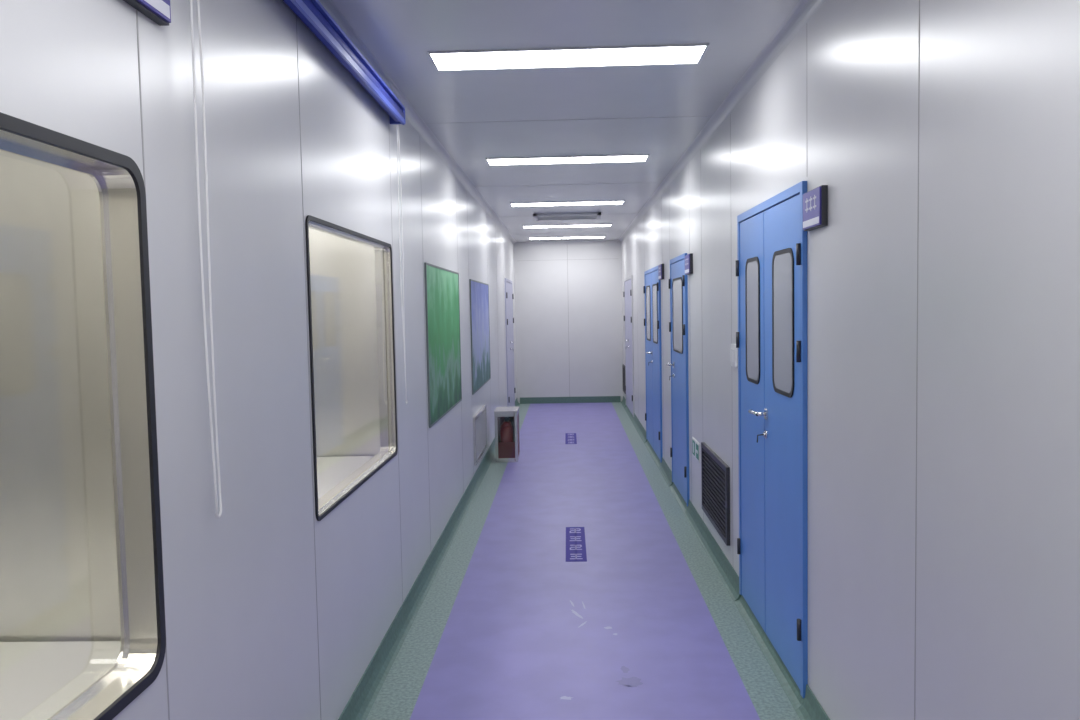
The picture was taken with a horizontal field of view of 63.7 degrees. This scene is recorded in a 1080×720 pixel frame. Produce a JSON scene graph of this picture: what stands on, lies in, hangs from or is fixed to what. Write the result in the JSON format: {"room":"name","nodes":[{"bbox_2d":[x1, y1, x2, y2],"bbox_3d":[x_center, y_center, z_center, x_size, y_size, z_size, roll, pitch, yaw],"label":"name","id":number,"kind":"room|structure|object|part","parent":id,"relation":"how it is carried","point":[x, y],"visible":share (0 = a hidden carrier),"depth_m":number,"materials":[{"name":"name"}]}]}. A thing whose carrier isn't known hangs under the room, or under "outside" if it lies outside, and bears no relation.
{"room":"laboratory corridor","nodes":[
{"label":"laboratory corridor","id":0,"kind":"room"},
{"bbox_2d":[0,150,120,641],"bbox_3d":[-1.727,0.106,2.801,1.865,2.600,0.050,-1,3,2],"label":"window pane","id":1,"kind":"structure","parent":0,"point":[59,573],"depth_m":2.78,"materials":[{"name":"clear glass"}]},
{"bbox_2d":[0,0,516,719],"bbox_3d":[-0.685,-0.077,5.529,0.050,2.600,17.000,-1,3,2],"label":"wall","id":2,"kind":"structure","parent":0,"point":[241,606],"depth_m":2.36,"materials":[{"name":"metal"}]},
{"bbox_2d":[0,129,157,719],"bbox_3d":[-0.836,0.162,1.086,0.075,0.988,1.293,-1,3,2],"label":"window frame","id":3,"kind":"structure","parent":2,"relation":"attached to","point":[119,185],"depth_m":1.72,"materials":[{"name":"silver metal"}]},
{"bbox_2d":[0,112,165,719],"bbox_3d":[-0.795,0.161,1.084,0.006,1.026,1.331,-1,3,2],"label":"gasket","id":4,"kind":"object","parent":2,"relation":"attached to","point":[7,122],"visible":1,"depth_m":1.71,"materials":[{"name":"black rubber"}]},
{"bbox_2d":[123,0,170,25],"bbox_3d":[-0.782,-0.760,1.652,0.027,0.150,0.300,-1,3,2],"label":"roller blind","id":5,"kind":"object","parent":2,"relation":"attached to","point":[158,11],"visible":1,"depth_m":1.75,"materials":[{"name":"blue metal"}]},
{"bbox_2d":[190,0,221,517],"bbox_3d":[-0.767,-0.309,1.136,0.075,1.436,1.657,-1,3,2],"label":"cord","id":6,"kind":"object","parent":2,"relation":"attached to","point":[198,3],"visible":1,"depth_m":1.93,"materials":[{"name":"white fabric"}]},
{"bbox_2d":[136,9,505,719],"bbox_3d":[-0.677,-0.068,4.953,0.001,2.450,13.255,-1,3,2],"label":"trim","id":7,"kind":"structure","parent":2,"relation":"attached to","point":[136,9],"depth_m":2.79,"materials":[{"name":"grey metal"}]},
{"bbox_2d":[283,0,406,403],"bbox_3d":[-0.698,-0.443,3.351,0.075,1.436,1.857,-1,3,2],"label":"roller blind","id":8,"kind":"object","parent":2,"relation":"attached to","point":[312,13],"visible":1,"depth_m":3.23,"materials":[{"name":"blue metal"}]},
{"bbox_3d":[-0.713,-1.151,3.280,0.075,0.012,1.800,-1,3,2],"label":"casing","id":9,"kind":"part","parent":8,"relation":"part of","materials":[{"name":"blue metal"}]},
{"bbox_3d":[-0.673,-0.476,4.250,0.016,1.395,0.059,-1,3,2],"label":"bead cord","id":10,"kind":"part","parent":8,"relation":"part of","materials":[{"name":"white plastic"}]},
{"bbox_2d":[305,215,397,520],"bbox_3d":[-0.720,-0.007,3.500,0.006,1.005,1.360,-1,3,2],"label":"gasket","id":11,"kind":"object","parent":2,"relation":"attached to","point":[308,217],"visible":1,"depth_m":2.92,"materials":[{"name":"black rubber"}]},
{"bbox_2d":[309,220,395,515],"bbox_3d":[-0.761,-0.007,3.501,0.075,0.983,1.338,-1,3,2],"label":"window frame","id":12,"kind":"structure","parent":2,"relation":"attached to","point":[380,254],"depth_m":4.15,"materials":[{"name":"silver metal"}]},
{"bbox_2d":[319,0,515,244],"bbox_3d":[-0.659,-1.350,5.452,0.050,0.050,17.000,-1,3,2],"label":"trim","id":13,"kind":"structure","parent":2,"relation":"attached to","point":[414,119],"depth_m":4.83,"materials":[{"name":"silver metal"}]},
{"bbox_2d":[338,398,519,719],"bbox_3d":[-0.612,1.170,5.602,0.048,0.100,17.000,-1,3,2],"label":"baseboard","id":14,"kind":"structure","parent":2,"relation":"attached to","point":[360,703],"depth_m":4.30,"materials":[{"name":"green plastic"}]},
{"bbox_2d":[424,263,461,427],"bbox_3d":[-0.642,-0.131,5.921,0.011,0.980,1.550,-1,3,2],"label":"framed poster","id":15,"kind":"object","parent":2,"relation":"attached to","point":[442,305],"visible":1,"depth_m":5.74,"materials":[{"name":"green paper"}]},
{"bbox_2d":[469,279,490,394],"bbox_3d":[-0.566,-0.249,8.367,0.011,1.000,1.710,-1,3,2],"label":"framed poster","id":16,"kind":"object","parent":2,"relation":"attached to","point":[479,291],"visible":1,"depth_m":8.21,"materials":[{"name":"blue paper"}]},
{"bbox_2d":[473,404,486,464],"bbox_3d":[-0.554,0.679,8.102,0.020,0.420,1.050,-1,3,2],"label":"air vent","id":17,"kind":"object","parent":2,"relation":"in","point":[480,418],"visible":1,"depth_m":8.02,"materials":[{"name":"silver metal"}]},
{"bbox_2d":[506,282,511,406],"bbox_3d":[-0.441,-0.158,12.152,0.013,1.858,0.655,-1,3,2],"label":"leaf","id":18,"kind":"object","parent":2,"relation":"attached to","point":[507,283],"visible":0.55,"depth_m":12.18,"materials":[{"name":"grey paint"}]},
{"bbox_2d":[504,278,514,406],"bbox_3d":[-0.430,-0.195,12.480,0.018,1.904,1.400,-1,3,2],"label":"frame","id":19,"kind":"object","parent":2,"relation":"attached to","point":[506,279],"visible":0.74,"depth_m":11.80,"materials":[{"name":"grey paint"}]},
{"bbox_2d":[509,283,514,406],"bbox_3d":[-0.421,-0.198,12.811,0.013,1.858,0.655,-1,3,2],"label":"leaf","id":20,"kind":"object","parent":2,"relation":"attached to","point":[510,284],"visible":0.73,"depth_m":12.79,"materials":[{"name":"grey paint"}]},
{"bbox_2d":[309,228,379,456],"bbox_3d":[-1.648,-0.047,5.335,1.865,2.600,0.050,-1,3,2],"label":"window","id":21,"kind":"structure","parent":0,"point":[342,271],"depth_m":5.29,"materials":[{"name":"clear glass"}]},
{"bbox_2d":[331,0,799,241],"bbox_3d":[0.174,-1.415,5.422,1.820,0.050,17.100,-1,3,2],"label":"ceiling","id":22,"kind":"structure","parent":0,"point":[399,34],"depth_m":4.23,"materials":[{"name":"paint"}]},
{"bbox_2d":[426,116,704,233],"bbox_3d":[0.197,-1.431,6.122,1.620,0.001,12.606,-1,3,2],"label":"trim","id":23,"kind":"structure","parent":22,"relation":"attached to","point":[691,116],"depth_m":4.94,"materials":[{"name":"grey metal"}]},
{"bbox_2d":[522,224,611,227],"bbox_3d":[0.353,-1.741,11.310,1.154,0.008,0.274,-1,3,2],"label":"recessed light","id":24,"kind":"object","parent":22,"relation":"in","point":[580,225],"visible":1,"depth_m":11.29,"materials":[{"name":"white plastic"}]},
{"bbox_2d":[485,154,649,165],"bbox_3d":[0.195,-1.435,6.242,1.154,0.008,0.274,-1,3,2],"label":"recessed light","id":25,"kind":"object","parent":22,"relation":"in","point":[635,157],"visible":1,"depth_m":6.22,"materials":[{"name":"white plastic"}]},
{"bbox_2d":[510,200,624,206],"bbox_3d":[0.277,-1.593,8.866,1.154,0.008,0.274,-1,3,2],"label":"recessed light","id":26,"kind":"object","parent":22,"relation":"in","point":[616,201],"visible":1,"depth_m":8.84,"materials":[{"name":"white plastic"}]},
{"bbox_2d":[529,236,605,239],"bbox_3d":[0.411,-1.855,13.206,1.154,0.008,0.274,-1,3,2],"label":"recessed light","id":27,"kind":"object","parent":22,"relation":"in","point":[580,236],"visible":1,"depth_m":13.19,"materials":[{"name":"white plastic"}]},
{"bbox_2d":[530,237,603,238],"bbox_3d":[0.411,-1.856,13.206,1.130,0.005,0.250,-1,3,2],"label":"diffuser","id":28,"kind":"object","parent":27,"relation":"attached to","point":[534,237],"depth_m":13.20,"materials":[{"name":"white plastic"}]},
{"bbox_2d":[427,43,709,70],"bbox_3d":[0.116,-1.281,3.688,1.154,0.008,0.274,-1,3,2],"label":"recessed light","id":29,"kind":"object","parent":22,"relation":"in","point":[665,54],"visible":1,"depth_m":3.67,"materials":[{"name":"white plastic"}]},
{"bbox_2d":[533,212,600,220],"bbox_3d":[0.313,-1.652,10.014,0.760,0.030,0.500,-1,3,2],"label":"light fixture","id":30,"kind":"object","parent":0,"point":[584,215],"depth_m":9.88,"materials":[{"name":"white plastic"}]},
{"bbox_2d":[514,240,622,402],"bbox_3d":[0.464,-0.606,14.006,1.820,2.600,0.050,-1,3,2],"label":"wall","id":31,"kind":"structure","parent":0,"point":[591,291],"depth_m":13.98,"materials":[{"name":"metal"}]},
{"bbox_2d":[526,253,585,390],"bbox_3d":[0.463,-0.629,13.979,1.620,2.450,0.001,-1,3,2],"label":"trim","id":32,"kind":"structure","parent":31,"relation":"attached to","point":[567,253],"depth_m":13.94,"materials":[{"name":"grey metal"}]},
{"bbox_2d":[520,396,620,403],"bbox_3d":[0.487,0.644,14.046,1.624,0.100,0.020,-1,3,2],"label":"baseboard","id":33,"kind":"structure","parent":31,"relation":"attached to","point":[587,399],"depth_m":14.04,"materials":[{"name":"green plastic"}]},
{"bbox_2d":[366,402,799,719],"bbox_3d":[0.225,1.229,5.580,1.820,0.052,17.100,-1,3,2],"label":"floor","id":34,"kind":"structure","parent":0,"point":[496,634],"depth_m":4.47,"materials":[{"name":"purple plastic"}]},
{"bbox_2d":[494,406,519,461],"bbox_3d":[-0.334,0.758,8.927,0.235,0.515,0.410,-1,3,2],"label":"box","id":35,"kind":"object","parent":34,"relation":"on","point":[507,433],"visible":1,"depth_m":8.75,"materials":[{"name":"silver metal"}]},
{"bbox_3d":[-0.334,0.906,8.751,0.170,0.160,0.005,-1,3,2],"label":"door panel","id":36,"kind":"part","parent":35,"relation":"part of","materials":[{"name":"red"}]},
{"bbox_3d":[-0.328,0.754,9.111,0.165,0.500,0.010,-1,3,2],"label":"panel","id":37,"kind":"part","parent":35,"relation":"part of","materials":[{"name":"black glass"}]},
{"bbox_3d":[-0.231,0.764,8.924,0.008,0.420,0.340,-1,3,2],"label":"panel","id":38,"kind":"part","parent":35,"relation":"part of","materials":[{"name":"white metal"}]},
{"bbox_2d":[561,600,616,699],"bbox_3d":[0.230,1.299,4.000,0.268,0.001,1.168,-1,3,2],"label":"stain","id":39,"kind":"object","parent":34,"relation":"on","point":[573,611],"depth_m":4.24,"materials":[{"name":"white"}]},
{"bbox_2d":[616,666,642,686],"bbox_3d":[0.368,1.318,3.629,0.115,0.001,0.209,-1,3,2],"label":"stain","id":40,"kind":"object","parent":34,"relation":"on","point":[633,681],"depth_m":3.58,"materials":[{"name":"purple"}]},
{"bbox_2d":[621,0,1079,719],"bbox_3d":[1.084,-0.107,5.473,0.050,2.600,17.000,-1,3,2],"label":"wall","id":41,"kind":"structure","parent":0,"point":[998,529],"depth_m":2.17,"materials":[{"name":"metal"}]},
{"bbox_2d":[622,364,625,393],"bbox_3d":[1.316,0.295,13.583,0.020,0.420,0.550,-1,3,2],"label":"air vent","id":42,"kind":"object","parent":41,"relation":"in","point":[623,365],"visible":0.73,"depth_m":13.66,"materials":[{"name":"grey metal"}]},
{"bbox_2d":[625,280,629,409],"bbox_3d":[1.284,-0.229,12.781,0.013,1.858,0.705,-1,3,2],"label":"leaf","id":43,"kind":"object","parent":41,"relation":"attached to","point":[626,282],"visible":0.77,"depth_m":12.77,"materials":[{"name":"grey paint"}]},
{"bbox_2d":[624,275,633,416],"bbox_3d":[1.271,-0.224,12.426,0.018,1.904,1.500,-1,3,2],"label":"frame","id":44,"kind":"object","parent":41,"relation":"attached to","point":[631,276],"visible":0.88,"depth_m":11.70,"materials":[{"name":"silver metal"}]},
{"bbox_2d":[628,279,632,414],"bbox_3d":[1.262,-0.186,12.072,0.013,1.858,0.705,-1,3,2],"label":"leaf","id":45,"kind":"object","parent":41,"relation":"attached to","point":[629,281],"visible":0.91,"depth_m":12.09,"materials":[{"name":"grey paint"}]},
{"bbox_2d":[645,273,652,447],"bbox_3d":[1.177,-0.006,9.340,0.013,1.828,0.705,-1,3,2],"label":"leaf","id":46,"kind":"object","parent":41,"relation":"attached to","point":[649,375],"visible":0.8,"depth_m":9.30,"materials":[{"name":"blue paint"}]},
{"bbox_2d":[646,285,650,340],"bbox_3d":[1.159,-0.501,9.311,0.005,0.585,0.445,-1,3,2],"label":"gasket","id":47,"kind":"object","parent":46,"relation":"attached to","point":[649,285],"depth_m":9.17,"materials":[{"name":"black rubber"}]},
{"bbox_2d":[644,266,662,461],"bbox_3d":[1.165,-0.001,8.985,0.018,1.874,1.500,-1,3,2],"label":"frame","id":48,"kind":"object","parent":41,"relation":"attached to","point":[651,270],"visible":0.71,"depth_m":8.26,"materials":[{"name":"blue paint"}]},
{"bbox_2d":[651,270,659,458],"bbox_3d":[1.155,0.037,8.631,0.013,1.828,0.705,-1,3,2],"label":"leaf","id":49,"kind":"object","parent":41,"relation":"attached to","point":[654,275],"visible":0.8,"depth_m":8.64,"materials":[{"name":"blue paint"}]},
{"bbox_2d":[646,285,656,341],"bbox_3d":[1.149,-0.480,8.956,0.003,0.555,1.126,-1,3,2],"label":"window","id":50,"kind":"structure","parent":49,"relation":"attached to","point":[654,287],"depth_m":8.76,"materials":[{"name":"clear glass"}]},
{"bbox_2d":[652,284,657,343],"bbox_3d":[1.137,-0.458,8.601,0.005,0.585,0.445,-1,3,2],"label":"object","id":51,"kind":"structure","parent":50,"relation":"attached to","point":[653,284],"depth_m":8.48,"materials":[{"name":"clear glass"}]},
{"bbox_2d":[658,264,663,279],"bbox_3d":[1.115,-0.811,8.010,0.027,0.140,0.250,-1,3,2],"label":"door sign","id":52,"kind":"object","parent":41,"relation":"attached to","point":[661,266],"visible":1,"depth_m":7.93,"materials":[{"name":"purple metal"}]},
{"bbox_2d":[671,259,685,501],"bbox_3d":[1.101,0.143,6.880,0.013,1.828,0.856,-1,3,2],"label":"leaf","id":53,"kind":"object","parent":41,"relation":"attached to","point":[677,269],"visible":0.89,"depth_m":6.87,"materials":[{"name":"blue paint"}]},
{"bbox_2d":[672,277,682,353],"bbox_3d":[1.083,-0.353,6.851,0.005,0.585,0.596,-1,3,2],"label":"gasket","id":54,"kind":"object","parent":53,"relation":"attached to","point":[678,278],"depth_m":6.57,"materials":[{"name":"black rubber"}]},
{"bbox_2d":[673,279,681,351],"bbox_3d":[1.084,-0.353,6.851,0.003,0.555,0.566,-1,3,2],"label":"window","id":55,"kind":"structure","parent":53,"relation":"attached to","point":[677,285],"depth_m":6.84,"materials":[{"name":"clear glass"}]},
{"bbox_2d":[670,253,689,506],"bbox_3d":[1.099,0.126,6.879,0.018,1.874,0.940,-1,3,2],"label":"frame","id":56,"kind":"object","parent":41,"relation":"attached to","point":[681,257],"visible":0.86,"depth_m":6.43,"materials":[{"name":"blue paint"}]},
{"bbox_2d":[685,253,692,274],"bbox_3d":[1.059,-0.681,6.200,0.027,0.140,0.240,-1,3,2],"label":"door sign","id":57,"kind":"object","parent":41,"relation":"attached to","point":[688,258],"visible":1,"depth_m":6.10,"materials":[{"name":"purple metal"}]},
{"bbox_2d":[692,437,699,462],"bbox_3d":[1.085,0.624,6.058,0.011,0.130,0.320,-1,3,2],"label":"exit sign","id":58,"kind":"object","parent":41,"relation":"attached to","point":[695,445],"visible":1,"depth_m":6.02,"materials":[{"name":"white plastic"}]},
{"bbox_3d":[1.085,0.619,6.143,0.002,0.100,0.110,-1,3,2],"label":"panel","id":59,"kind":"part","parent":58,"relation":"part of","materials":[{"name":"teal"}]},
{"bbox_3d":[1.079,0.629,5.973,0.002,0.100,0.110,-1,3,2],"label":"panel","id":60,"kind":"part","parent":58,"relation":"part of","materials":[{"name":"teal"}]},
{"bbox_2d":[701,442,729,545],"bbox_3d":[1.058,0.786,5.277,0.020,0.440,0.900,-1,3,2],"label":"air vent","id":61,"kind":"object","parent":41,"relation":"in","point":[715,473],"visible":1,"depth_m":5.20,"materials":[{"name":"grey metal"}]},
{"bbox_2d":[619,0,825,242],"bbox_3d":[1.010,-1.379,5.398,0.050,0.050,17.000,-1,3,2],"label":"trim","id":62,"kind":"structure","parent":41,"relation":"attached to","point":[804,10],"depth_m":4.15,"materials":[{"name":"silver metal"}]},
{"bbox_2d":[621,396,829,719],"bbox_3d":[1.059,1.141,5.549,0.048,0.100,17.000,-1,3,2],"label":"baseboard","id":63,"kind":"structure","parent":41,"relation":"attached to","point":[809,707],"depth_m":4.61,"materials":[{"name":"green plastic"}]},
{"bbox_2d":[730,344,737,367],"bbox_3d":[1.022,-0.024,4.593,0.020,0.120,0.130,-1,3,2],"label":"light switch","id":64,"kind":"object","parent":41,"relation":"attached to","point":[733,351],"visible":0.95,"depth_m":4.55,"materials":[{"name":"white plastic"}]},
{"bbox_2d":[736,332,738,347],"bbox_3d":[1.001,-0.102,4.404,0.018,0.080,0.018,-1,3,2],"label":"hinge","id":65,"kind":"object","parent":41,"relation":"attached to","point":[737,333],"visible":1,"depth_m":4.40,"materials":[{"name":"grey metal"}]},
{"bbox_2d":[736,260,738,275],"bbox_3d":[0.994,-0.461,4.382,0.018,0.080,0.018,-1,3,2],"label":"hinge","id":66,"kind":"object","parent":41,"relation":"attached to","point":[737,261],"visible":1,"depth_m":4.37,"materials":[{"name":"grey metal"}]},
{"bbox_2d":[737,538,740,553],"bbox_3d":[1.021,0.956,4.467,0.018,0.080,0.018,-1,3,2],"label":"hinge","id":67,"kind":"object","parent":41,"relation":"attached to","point":[738,539],"visible":1,"depth_m":4.46,"materials":[{"name":"grey metal"}]},
{"bbox_2d":[740,212,765,632],"bbox_3d":[1.016,0.275,4.147,0.013,1.893,0.530,-1,3,2],"label":"leaf","id":68,"kind":"object","parent":41,"relation":"attached to","point":[751,229],"visible":0.8,"depth_m":4.13,"materials":[{"name":"blue paint"}]},
{"bbox_2d":[623,0,919,719],"bbox_3d":[1.085,-0.183,6.320,0.001,2.450,14.505,-1,3,2],"label":"trim","id":69,"kind":"structure","parent":41,"relation":"attached to","point":[919,0],"depth_m":2.23,"materials":[{"name":"grey metal"}]},
{"bbox_2d":[737,181,807,697],"bbox_3d":[1.005,0.277,3.844,0.018,1.939,1.220,-1,3,2],"label":"frame","id":70,"kind":"object","parent":41,"relation":"attached to","point":[800,188],"visible":0.88,"depth_m":3.27,"materials":[{"name":"blue paint"}]},
{"bbox_2d":[764,194,799,688],"bbox_3d":[0.998,0.310,3.578,0.013,1.893,0.600,-1,3,2],"label":"leaf","id":71,"kind":"object","parent":41,"relation":"attached to","point":[781,221],"visible":0.76,"depth_m":3.57,"materials":[{"name":"blue paint"}]},
{"bbox_2d":[764,408,767,419],"bbox_3d":[0.994,0.238,3.827,0.008,0.050,0.050,-1,3,2],"label":"rose","id":72,"kind":"object","parent":71,"relation":"attached to","point":[765,409],"visible":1,"depth_m":3.81,"materials":[{"name":"silver metal"}]},
{"bbox_2d":[757,412,765,415],"bbox_3d":[0.975,0.238,3.828,0.035,0.018,0.018,-1,3,2],"label":"spindle","id":73,"kind":"object","parent":72,"relation":"attached to","point":[758,413],"visible":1,"depth_m":3.82,"materials":[{"name":"silver metal"}]},
{"bbox_2d":[748,409,756,415],"bbox_3d":[0.959,0.235,3.902,0.026,0.023,0.152,-1,3,2],"label":"lever","id":74,"kind":"object","parent":73,"relation":"attached to","point":[750,411],"visible":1,"depth_m":3.87,"materials":[{"name":"silver metal"}]},
{"bbox_2d":[746,252,791,392],"bbox_3d":[0.989,-0.168,3.785,0.003,0.555,0.859,-1,3,2],"label":"window","id":75,"kind":"structure","parent":71,"relation":"attached to","point":[782,267],"depth_m":3.58,"materials":[{"name":"clear glass"}]},
{"bbox_2d":[745,257,759,383],"bbox_3d":[0.997,-0.185,4.080,0.005,0.585,0.297,-1,3,2],"label":"gasket","id":76,"kind":"object","parent":75,"relation":"attached to","point":[753,258],"depth_m":3.96,"materials":[{"name":"black rubber"}]},
{"bbox_2d":[772,248,793,397],"bbox_3d":[0.979,-0.151,3.510,0.005,0.585,0.340,-1,3,2],"label":"gasket","id":77,"kind":"object","parent":75,"relation":"attached to","point":[786,250],"depth_m":3.42,"materials":[{"name":"black rubber"}]},
{"bbox_2d":[796,243,800,264],"bbox_3d":[0.958,-0.391,3.224,0.018,0.080,0.018,-1,3,2],"label":"hinge","id":78,"kind":"object","parent":41,"relation":"attached to","point":[798,245],"visible":1,"depth_m":3.22,"materials":[{"name":"grey metal"}]},
{"bbox_2d":[796,341,800,361],"bbox_3d":[0.965,-0.032,3.245,0.018,0.080,0.018,-1,3,2],"label":"hinge","id":79,"kind":"object","parent":41,"relation":"attached to","point":[798,343],"visible":1,"depth_m":3.24,"materials":[{"name":"grey metal"}]},
{"bbox_2d":[797,619,800,640],"bbox_3d":[0.985,1.026,3.308,0.018,0.080,0.018,-1,3,2],"label":"hinge","id":80,"kind":"object","parent":41,"relation":"attached to","point":[798,620],"visible":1,"depth_m":3.30,"materials":[{"name":"grey metal"}]},
{"bbox_2d":[803,185,827,230],"bbox_3d":[0.961,-0.529,3.045,0.027,0.135,0.220,-1,3,2],"label":"door sign","id":81,"kind":"object","parent":41,"relation":"attached to","point":[815,201],"visible":1,"depth_m":2.99,"materials":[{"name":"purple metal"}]},
{"bbox_3d":[-1.742,1.460,2.372,1.915,0.050,6.150,-1,3,2],"label":"floor","id":82,"kind":"structure","parent":0,"visible":0},
{"bbox_2d":[0,641,120,719],"bbox_3d":[-1.687,1.198,2.124,1.650,0.500,1.390,-1,3,2],"label":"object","id":83,"kind":"structure","parent":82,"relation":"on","point":[38,679],"depth_m":2.55,"materials":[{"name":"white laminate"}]},
{"bbox_2d":[317,456,373,498],"bbox_3d":[-1.614,0.973,4.529,1.650,0.660,1.620,-1,3,2],"label":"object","id":84,"kind":"structure","parent":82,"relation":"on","point":[331,471],"depth_m":4.88,"materials":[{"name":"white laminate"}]}
]}

